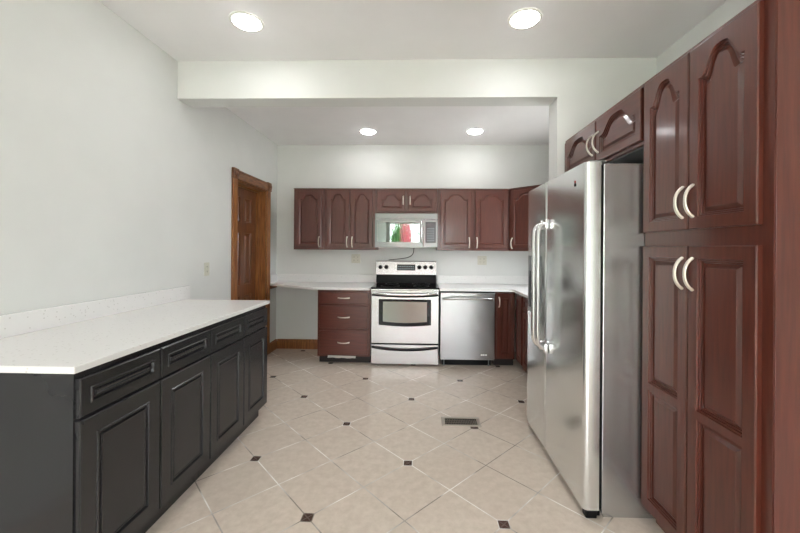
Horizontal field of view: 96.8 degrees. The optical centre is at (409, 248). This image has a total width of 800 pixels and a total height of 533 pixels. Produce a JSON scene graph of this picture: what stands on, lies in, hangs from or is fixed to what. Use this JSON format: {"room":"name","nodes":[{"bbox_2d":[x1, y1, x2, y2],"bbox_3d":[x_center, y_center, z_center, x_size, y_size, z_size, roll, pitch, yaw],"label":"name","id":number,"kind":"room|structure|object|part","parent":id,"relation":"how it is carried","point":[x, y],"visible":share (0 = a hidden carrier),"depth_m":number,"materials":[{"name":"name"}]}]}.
{"room":"kitchen","nodes":[
{"label":"kitchen","id":0,"kind":"room"},
{"bbox_2d":[0,0,276,341],"bbox_3d":[-1.970,-0.074,0.535,0.250,2.720,8.160,0,0,2],"label":"wall","id":1,"kind":"structure","parent":0,"point":[112,185],"depth_m":2.09,"materials":[{"name":"grey paint"}]},
{"bbox_2d":[0,285,190,338],"bbox_3d":[-1.795,0.343,2.035,0.021,0.102,1.632,0,0,2],"label":"backsplash","id":2,"kind":"structure","parent":1,"relation":"attached to","point":[12,324],"depth_m":1.93,"materials":[{"name":"white stone"}]},
{"bbox_2d":[204,262,208,275],"bbox_3d":[-1.771,0.176,3.096,0.008,0.115,0.070,0,0,2],"label":"wall outlet","id":3,"kind":"object","parent":1,"relation":"attached to","point":[206,265],"visible":1,"depth_m":3.09,"materials":[{"name":"beige plastic"}]},
{"bbox_2d":[231,167,271,354],"bbox_3d":[-1.850,0.240,3.936,0.284,2.095,0.885,0,0,2],"label":"door","id":4,"kind":"structure","parent":1,"relation":"in","point":[251,195],"depth_m":4.14,"materials":[{"name":"brown wood"}]},
{"bbox_3d":[-1.730,-0.750,3.933,0.029,0.095,0.695,0,0,2],"label":"head casing","id":5,"kind":"part","parent":4,"relation":"part of","materials":[{"name":"brown wood"}]},
{"bbox_2d":[270,339,276,352],"bbox_3d":[-1.734,1.227,4.490,0.018,0.122,0.236,0,0,2],"label":"baseboard","id":6,"kind":"structure","parent":1,"relation":"attached to","point":[273,345],"depth_m":4.49,"materials":[{"name":"brown wood"}]},
{"bbox_2d":[226,106,548,144],"bbox_3d":[0.001,-1.430,3.769,3.990,0.180,1.886,0,0,2],"label":"ceiling","id":7,"kind":"structure","parent":0,"point":[397,125],"depth_m":3.83,"materials":[{"name":"paint"}]},
{"bbox_2d":[359,128,376,134],"bbox_3d":[-0.480,-1.333,4.055,0.204,0.020,0.204,0,0,2],"label":"recessed light","id":8,"kind":"object","parent":7,"relation":"in","point":[367,131],"visible":1,"depth_m":4.02,"materials":[{"name":"white glass"}]},
{"bbox_2d":[466,128,483,133],"bbox_3d":[0.738,-1.324,4.021,0.204,0.020,0.204,0,0,2],"label":"recessed light","id":9,"kind":"object","parent":7,"relation":"in","point":[473,130],"visible":1,"depth_m":3.98,"materials":[{"name":"white glass"}]},
{"bbox_2d":[146,349,664,532],"bbox_3d":[-0.111,1.349,0.483,3.990,0.100,8.460,0,0,2],"label":"floor","id":10,"kind":"structure","parent":0,"point":[333,447],"depth_m":2.17,"materials":[{"name":"beige tile"}]},
{"bbox_2d":[0,326,209,532],"bbox_3d":[-1.474,0.857,1.619,0.692,0.866,0.775,0,0,2],"label":"base cabinet","id":11,"kind":"object","parent":10,"relation":"on","point":[111,446],"visible":0.98,"depth_m":1.33,"materials":[{"name":"black wood"}]},
{"bbox_3d":[-1.145,0.891,1.419,0.023,0.585,0.381,0,0,2],"label":"door","id":12,"kind":"part","parent":11,"relation":"part of","materials":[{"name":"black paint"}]},
{"bbox_3d":[-1.143,0.519,1.419,0.023,0.137,0.381,0,0,2],"label":"drawer","id":13,"kind":"part","parent":11,"relation":"part of","materials":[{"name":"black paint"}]},
{"bbox_2d":[0,285,269,373],"bbox_3d":[-1.458,0.358,2.026,0.694,0.127,1.632,0,0,2],"label":"countertop","id":14,"kind":"structure","parent":11,"relation":"on","point":[74,338],"depth_m":1.72,"materials":[{"name":"white stone"}]},
{"bbox_3d":[-1.135,0.892,1.805,0.023,0.585,0.376,0,0,2],"label":"door","id":15,"kind":"part","parent":11,"relation":"part of","materials":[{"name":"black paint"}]},
{"bbox_3d":[-1.132,0.520,1.805,0.023,0.137,0.376,0,0,2],"label":"drawer","id":16,"kind":"part","parent":11,"relation":"part of","materials":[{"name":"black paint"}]},
{"bbox_2d":[198,305,267,477],"bbox_3d":[-1.453,0.857,2.382,0.692,0.866,0.746,0,0,2],"label":"base cabinet","id":17,"kind":"object","parent":10,"relation":"on","point":[238,343],"visible":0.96,"depth_m":2.28,"materials":[{"name":"black wood"}]},
{"bbox_3d":[-1.124,0.892,2.187,0.023,0.585,0.372,0,0,2],"label":"door","id":18,"kind":"part","parent":17,"relation":"part of","materials":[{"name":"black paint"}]},
{"bbox_3d":[-1.121,0.520,2.187,0.023,0.137,0.372,0,0,2],"label":"drawer","id":19,"kind":"part","parent":17,"relation":"part of","materials":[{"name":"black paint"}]},
{"bbox_3d":[-1.113,0.892,2.561,0.023,0.585,0.359,0,0,2],"label":"door","id":20,"kind":"part","parent":17,"relation":"part of","materials":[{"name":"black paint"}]},
{"bbox_3d":[-1.111,0.520,2.561,0.023,0.137,0.359,0,0,2],"label":"drawer","id":21,"kind":"part","parent":17,"relation":"part of","materials":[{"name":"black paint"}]},
{"bbox_2d":[317,289,370,361],"bbox_3d":[-0.735,0.877,4.247,0.596,0.836,0.630,0,0,2],"label":"base cabinet","id":22,"kind":"object","parent":10,"relation":"on","point":[344,316],"depth_m":3.97,"materials":[{"name":"brown wood"}]},
{"bbox_2d":[270,274,375,289],"bbox_3d":[-1.091,0.391,4.272,1.303,0.127,0.639,0,0,2],"label":"countertop","id":23,"kind":"structure","parent":22,"relation":"on","point":[302,281],"depth_m":4.55,"materials":[{"name":"white stone"}]},
{"bbox_3d":[-0.768,1.211,3.985,0.319,0.033,0.002,0,0,2],"label":"paper strip","id":24,"kind":"part","parent":22,"relation":"part of","materials":[{"name":"white paper"}]},
{"bbox_3d":[-0.743,1.046,3.978,0.546,0.268,0.019,0,0,2],"label":"drawer","id":25,"kind":"part","parent":22,"relation":"part of","materials":[{"name":"brown wood"}]},
{"bbox_3d":[-0.741,0.762,3.978,0.546,0.251,0.019,0,0,2],"label":"drawer","id":26,"kind":"part","parent":22,"relation":"part of","materials":[{"name":"brown wood"}]},
{"bbox_3d":[-0.740,0.547,3.978,0.546,0.129,0.019,0,0,2],"label":"drawer","id":27,"kind":"part","parent":22,"relation":"part of","materials":[{"name":"brown wood"}]},
{"bbox_2d":[371,261,438,364],"bbox_3d":[-0.054,0.726,4.215,0.768,1.148,0.673,0,0,2],"label":"electric range","id":28,"kind":"object","parent":10,"relation":"on","point":[405,294],"visible":1,"depth_m":3.94,"materials":[{"name":"silver metal"}]},
{"bbox_3d":[-0.060,1.102,3.922,0.739,0.052,0.037,0,0,2],"label":"handle","id":29,"kind":"part","parent":28,"relation":"part of","materials":[{"name":"black plastic"}]},
{"bbox_3d":[-0.060,1.171,3.950,0.750,0.218,0.034,0,0,2],"label":"storage drawer","id":30,"kind":"part","parent":28,"relation":"part of","materials":[{"name":"silver metal"}]},
{"bbox_3d":[-0.057,0.755,3.950,0.750,0.586,0.034,0,0,2],"label":"oven door","id":31,"kind":"part","parent":28,"relation":"part of","materials":[{"name":"silver metal"}]},
{"bbox_3d":[-0.056,0.520,3.922,0.737,0.034,0.032,0,0,2],"label":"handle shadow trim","id":32,"kind":"part","parent":28,"relation":"part of","materials":[{"name":"black plastic"}]},
{"bbox_3d":[-0.056,0.495,3.909,0.728,0.040,0.062,0,0,2],"label":"handle","id":33,"kind":"part","parent":28,"relation":"part of","materials":[{"name":"silver metal"}]},
{"bbox_2d":[371,283,438,290],"bbox_3d":[-0.047,0.442,4.223,0.758,0.030,0.580,0,0,2],"label":"cooktop","id":34,"kind":"object","parent":28,"relation":"in","point":[378,286],"depth_m":3.96,"materials":[{"name":"black metal"}]},
{"bbox_3d":[-0.048,0.237,4.505,0.758,0.170,0.091,0,0,2],"label":"control panel","id":35,"kind":"part","parent":28,"relation":"part of","materials":[{"name":"silver metal"}]},
{"bbox_2d":[441,416,481,426],"bbox_3d":[0.383,1.300,2.674,0.290,0.006,0.142,0,0,2],"label":"floor vent","id":36,"kind":"object","parent":10,"relation":"in","point":[446,421],"visible":1,"depth_m":2.67,"materials":[{"name":"brown metal"}]},
{"bbox_2d":[438,290,494,365],"bbox_3d":[0.641,0.887,4.189,0.608,0.834,0.639,0,0,2],"label":"dishwasher","id":37,"kind":"object","parent":10,"relation":"on","point":[466,318],"visible":0.96,"depth_m":3.92,"materials":[{"name":"silver metal"}]},
{"bbox_3d":[0.635,0.546,3.898,0.559,0.041,0.056,0,0,2],"label":"handle","id":38,"kind":"part","parent":37,"relation":"part of","materials":[{"name":"silver metal"}]},
{"bbox_2d":[491,292,514,364],"bbox_3d":[1.059,0.889,4.197,0.218,0.836,0.630,0,0,2],"label":"base cabinet","id":39,"kind":"object","parent":10,"relation":"on","point":[504,301],"visible":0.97,"depth_m":3.92,"materials":[{"name":"brown wood"}]},
{"bbox_3d":[1.053,0.850,3.927,0.186,0.715,0.019,0,0,2],"label":"door","id":40,"kind":"part","parent":39,"relation":"part of","materials":[{"name":"brown wood"}]},
{"bbox_2d":[516,294,526,372],"bbox_3d":[1.493,0.892,3.776,0.673,0.836,0.252,0,0,2],"label":"base cabinet","id":41,"kind":"object","parent":10,"relation":"on","point":[519,299],"visible":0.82,"depth_m":3.76,"materials":[{"name":"brown wood"}]},
{"bbox_3d":[1.166,0.851,3.786,0.019,0.715,0.212,0,0,2],"label":"door","id":42,"kind":"part","parent":41,"relation":"part of","materials":[{"name":"brown wood"}]},
{"bbox_2d":[522,297,527,370],"bbox_3d":[1.477,0.892,3.224,0.673,0.836,0.847,0,0,2],"label":"base cabinet","id":43,"kind":"object","parent":10,"relation":"on","point":[525,300],"visible":0.15,"depth_m":3.55,"materials":[{"name":"brown wood"}]},
{"bbox_2d":[437,275,527,297],"bbox_3d":[1.076,0.406,3.661,1.507,0.127,1.739,0,0,2],"label":"countertop","id":44,"kind":"structure","parent":43,"relation":"on","point":[517,284],"depth_m":4.50,"materials":[{"name":"white stone"}]},
{"bbox_3d":[1.158,0.561,3.440,0.019,0.135,0.394,0,0,2],"label":"drawer","id":45,"kind":"part","parent":43,"relation":"part of","materials":[{"name":"brown wood"}]},
{"bbox_2d":[527,160,654,518],"bbox_3d":[1.253,0.440,2.161,0.953,1.738,0.919,0,0,2],"label":"refrigerator","id":46,"kind":"object","parent":10,"relation":"on","point":[586,237],"visible":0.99,"depth_m":1.71,"materials":[{"name":"grey metal"}]},
{"bbox_3d":[0.900,0.420,2.439,0.074,1.683,0.383,0,0,2],"label":"freezer door","id":47,"kind":"part","parent":46,"relation":"part of","materials":[{"name":"silver metal"}]},
{"bbox_3d":[0.821,0.231,2.290,0.078,0.830,0.040,0,0,2],"label":"handle","id":48,"kind":"part","parent":46,"relation":"part of","materials":[{"name":"silver metal"}]},
{"bbox_3d":[0.818,0.231,2.206,0.078,0.830,0.040,0,0,2],"label":"handle","id":49,"kind":"part","parent":46,"relation":"part of","materials":[{"name":"silver metal"}]},
{"bbox_3d":[0.887,0.420,1.978,0.074,1.683,0.532,0,0,2],"label":"fridge door","id":50,"kind":"part","parent":46,"relation":"part of","materials":[{"name":"silver metal"}]},
{"bbox_2d":[641,0,799,532],"bbox_3d":[1.414,0.258,1.381,0.705,2.104,0.623,0,0,2],"label":"pantry cabinet","id":51,"kind":"object","parent":10,"relation":"on","point":[721,328],"visible":1,"depth_m":1.24,"materials":[{"name":"brown wood"}]},
{"bbox_3d":[1.108,0.599,1.550,0.019,1.222,0.280,0,0,2],"label":"door","id":52,"kind":"part","parent":51,"relation":"part of","materials":[{"name":"brown wood"}]},
{"bbox_3d":[1.115,-0.429,1.550,0.019,0.703,0.280,0,0,2],"label":"door","id":53,"kind":"part","parent":51,"relation":"part of","materials":[{"name":"brown wood"}]},
{"bbox_3d":[1.083,0.098,1.434,0.039,0.134,0.019,0,0,2],"label":"handle","id":54,"kind":"part","parent":51,"relation":"part of","materials":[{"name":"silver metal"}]},
{"bbox_3d":[1.085,-0.187,1.434,0.039,0.134,0.019,0,0,2],"label":"handle","id":55,"kind":"part","parent":51,"relation":"part of","materials":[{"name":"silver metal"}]},
{"bbox_3d":[1.082,0.098,1.380,0.039,0.134,0.019,0,0,2],"label":"handle","id":56,"kind":"part","parent":51,"relation":"part of","materials":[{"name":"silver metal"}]},
{"bbox_3d":[1.084,-0.187,1.380,0.039,0.134,0.019,0,0,2],"label":"handle","id":57,"kind":"part","parent":51,"relation":"part of","materials":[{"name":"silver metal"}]},
{"bbox_3d":[1.100,0.599,1.260,0.019,1.222,0.287,0,0,2],"label":"door","id":58,"kind":"part","parent":51,"relation":"part of","materials":[{"name":"brown wood"}]},
{"bbox_3d":[1.107,-0.429,1.260,0.019,0.703,0.287,0,0,2],"label":"door","id":59,"kind":"part","parent":51,"relation":"part of","materials":[{"name":"brown wood"}]},
{"bbox_3d":[1.433,0.261,1.073,0.647,2.099,0.007,0,0,2],"label":"panel","id":60,"kind":"part","parent":51,"relation":"part of","materials":[{"name":"brown wood"}]},
{"bbox_2d":[276,145,548,351],"bbox_3d":[0.015,-0.020,4.636,3.990,2.640,0.150,0,0,2],"label":"wall","id":61,"kind":"structure","parent":0,"point":[437,167],"depth_m":4.57,"materials":[{"name":"grey paint"}]},
{"bbox_2d":[277,339,317,348],"bbox_3d":[-1.376,1.229,4.590,0.690,0.122,0.018,0,0,2],"label":"baseboard","id":62,"kind":"structure","parent":61,"relation":"attached to","point":[281,343],"depth_m":4.59,"materials":[{"name":"brown wood"}]},
{"bbox_2d":[294,188,323,249],"bbox_3d":[-1.216,-0.362,4.413,0.366,0.738,0.365,0,0,2],"label":"upper cabinet","id":63,"kind":"object","parent":61,"relation":"attached to","point":[308,202],"visible":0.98,"depth_m":4.27,"materials":[{"name":"brown wood"}]},
{"bbox_2d":[270,274,375,282],"bbox_3d":[-1.085,0.377,4.482,1.303,0.100,0.219,0,0,2],"label":"backsplash","id":64,"kind":"structure","parent":61,"relation":"attached to","point":[275,277],"depth_m":4.57,"materials":[{"name":"white stone"}]},
{"bbox_2d":[324,188,378,249],"bbox_3d":[-0.719,-0.359,4.399,0.625,0.738,0.365,0,0,2],"label":"upper cabinet","id":65,"kind":"object","parent":61,"relation":"attached to","point":[349,213],"visible":1,"depth_m":4.26,"materials":[{"name":"brown wood"}]},
{"bbox_3d":[-0.866,-0.359,4.266,0.270,0.680,0.019,0,0,2],"label":"door","id":66,"kind":"part","parent":65,"relation":"part of","materials":[{"name":"brown wood"}]},
{"bbox_3d":[-0.581,-0.357,4.258,0.264,0.680,0.019,0,0,2],"label":"door","id":67,"kind":"part","parent":65,"relation":"part of","materials":[{"name":"brown wood"}]},
{"bbox_2d":[351,254,359,262],"bbox_3d":[-0.697,0.123,4.577,0.115,0.115,0.008,0,0,2],"label":"wall outlet","id":68,"kind":"object","parent":61,"relation":"attached to","point":[355,257],"visible":1,"depth_m":4.57,"materials":[{"name":"beige plastic"}]},
{"bbox_2d":[376,188,436,213],"bbox_3d":[-0.036,-0.570,4.380,0.734,0.307,0.365,0,0,2],"label":"upper cabinet","id":69,"kind":"object","parent":61,"relation":"attached to","point":[388,200],"visible":0.98,"depth_m":4.24,"materials":[{"name":"brown wood"}]},
{"bbox_3d":[-0.220,-0.570,4.247,0.326,0.249,0.019,0,0,2],"label":"door","id":70,"kind":"part","parent":69,"relation":"part of","materials":[{"name":"brown wood"}]},
{"bbox_2d":[375,213,437,247],"bbox_3d":[-0.039,-0.216,4.328,0.730,0.396,0.468,0,0,2],"label":"microwave","id":71,"kind":"object","parent":69,"relation":"attached to","point":[398,230],"visible":1,"depth_m":4.13,"materials":[{"name":"grey metal"}]},
{"bbox_3d":[-0.127,-0.182,4.149,0.565,0.326,0.042,0,0,2],"label":"door","id":72,"kind":"part","parent":71,"relation":"part of","materials":[{"name":"silver metal"}]},
{"bbox_3d":[0.239,-0.180,4.144,0.163,0.326,0.030,0,0,2],"label":"control panel","id":73,"kind":"part","parent":71,"relation":"part of","materials":[{"name":"silver metal"}]},
{"bbox_3d":[0.143,-0.568,4.237,0.325,0.249,0.019,0,0,2],"label":"door","id":74,"kind":"part","parent":69,"relation":"part of","materials":[{"name":"brown wood"}]},
{"bbox_2d":[436,189,508,250],"bbox_3d":[0.755,-0.349,4.357,0.848,0.738,0.365,0,0,2],"label":"upper cabinet","id":75,"kind":"object","parent":61,"relation":"attached to","point":[468,219],"visible":0.99,"depth_m":4.22,"materials":[{"name":"brown wood"}]},
{"bbox_3d":[0.542,-0.349,4.226,0.367,0.680,0.019,0,0,2],"label":"door","id":76,"kind":"part","parent":75,"relation":"part of","materials":[{"name":"brown wood"}]},
{"bbox_3d":[0.961,-0.346,4.214,0.376,0.680,0.019,0,0,2],"label":"door","id":77,"kind":"part","parent":75,"relation":"part of","materials":[{"name":"brown wood"}]},
{"bbox_2d":[478,256,486,264],"bbox_3d":[0.920,0.146,4.531,0.115,0.115,0.008,0,0,2],"label":"wall outlet","id":78,"kind":"object","parent":61,"relation":"attached to","point":[482,260],"visible":1,"depth_m":4.53,"materials":[{"name":"beige plastic"}]},
{"bbox_2d":[437,275,527,283],"bbox_3d":[1.076,0.393,3.661,1.507,0.100,1.739,0,0,2],"label":"backsplash","id":79,"kind":"structure","parent":61,"relation":"attached to","point":[440,278],"depth_m":4.52,"materials":[{"name":"white stone"}]},
{"bbox_2d":[509,184,541,250],"bbox_3d":[1.510,-0.343,4.202,0.679,0.738,0.632,0,0,2],"label":"upper cabinet","id":80,"kind":"object","parent":61,"relation":"attached to","point":[518,197],"visible":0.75,"depth_m":4.11,"materials":[{"name":"brown wood"}]},
{"bbox_3d":[1.326,-0.344,4.050,0.019,0.680,0.386,0,0,-44],"label":"door","id":81,"kind":"part","parent":80,"relation":"part of","materials":[{"name":"brown wood"}]},
{"bbox_2d":[99,0,726,60],"bbox_3d":[-0.118,-1.471,-0.459,3.990,0.100,6.575,0,0,2],"label":"ceiling","id":82,"kind":"structure","parent":0,"point":[186,30],"depth_m":2.28,"materials":[{"name":"paint"}]},
{"bbox_2d":[229,11,263,31],"bbox_3d":[-1.025,-1.417,2.230,0.204,0.020,0.204,0,0,2],"label":"recessed light","id":83,"kind":"object","parent":82,"relation":"in","point":[245,21],"visible":1,"depth_m":2.21,"materials":[{"name":"white glass"}]},
{"bbox_2d":[508,8,542,29],"bbox_3d":[0.706,-1.405,2.181,0.204,0.020,0.204,0,0,2],"label":"recessed light","id":84,"kind":"object","parent":82,"relation":"in","point":[525,18],"visible":1,"depth_m":2.16,"materials":[{"name":"white glass"}]},
{"bbox_2d":[177,58,656,180],"bbox_3d":[0.012,-0.060,2.743,3.590,2.720,0.165,0,0,2],"label":"wall header","id":85,"kind":"structure","parent":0,"point":[576,91],"depth_m":2.66,"materials":[{"name":"grey paint"}]},
{"bbox_2d":[657,0,755,72],"bbox_3d":[1.818,-0.047,0.429,0.150,2.720,8.160,0,0,2],"label":"wall","id":86,"kind":"structure","parent":0,"point":[729,9],"depth_m":2.19,"materials":[{"name":"grey paint"}]},
{"bbox_2d":[565,83,644,171],"bbox_3d":[1.440,-0.646,2.157,0.710,0.295,0.919,0,0,2],"label":"upper cabinet","id":87,"kind":"object","parent":86,"relation":"attached to","point":[617,135],"visible":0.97,"depth_m":1.97,"materials":[{"name":"brown wood"}]},
{"bbox_3d":[1.140,-0.651,2.386,0.019,0.252,0.454,0,0,2],"label":"door","id":88,"kind":"part","parent":87,"relation":"part of","materials":[{"name":"brown wood"}]},
{"bbox_3d":[1.107,-0.637,2.190,0.043,0.134,0.017,0,0,2],"label":"handle","id":89,"kind":"part","parent":87,"relation":"part of","materials":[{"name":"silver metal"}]},
{"bbox_3d":[1.105,-0.637,2.118,0.043,0.134,0.017,0,0,2],"label":"handle","id":90,"kind":"part","parent":87,"relation":"part of","materials":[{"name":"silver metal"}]},
{"bbox_3d":[1.128,-0.651,1.930,0.019,0.252,0.434,0,0,2],"label":"door","id":91,"kind":"part","parent":87,"relation":"part of","materials":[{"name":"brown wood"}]},
{"bbox_3d":[1.474,-0.501,2.156,0.622,0.005,0.910,0,0,2],"label":"panel","id":92,"kind":"part","parent":87,"relation":"part of","materials":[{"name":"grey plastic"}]}
]}

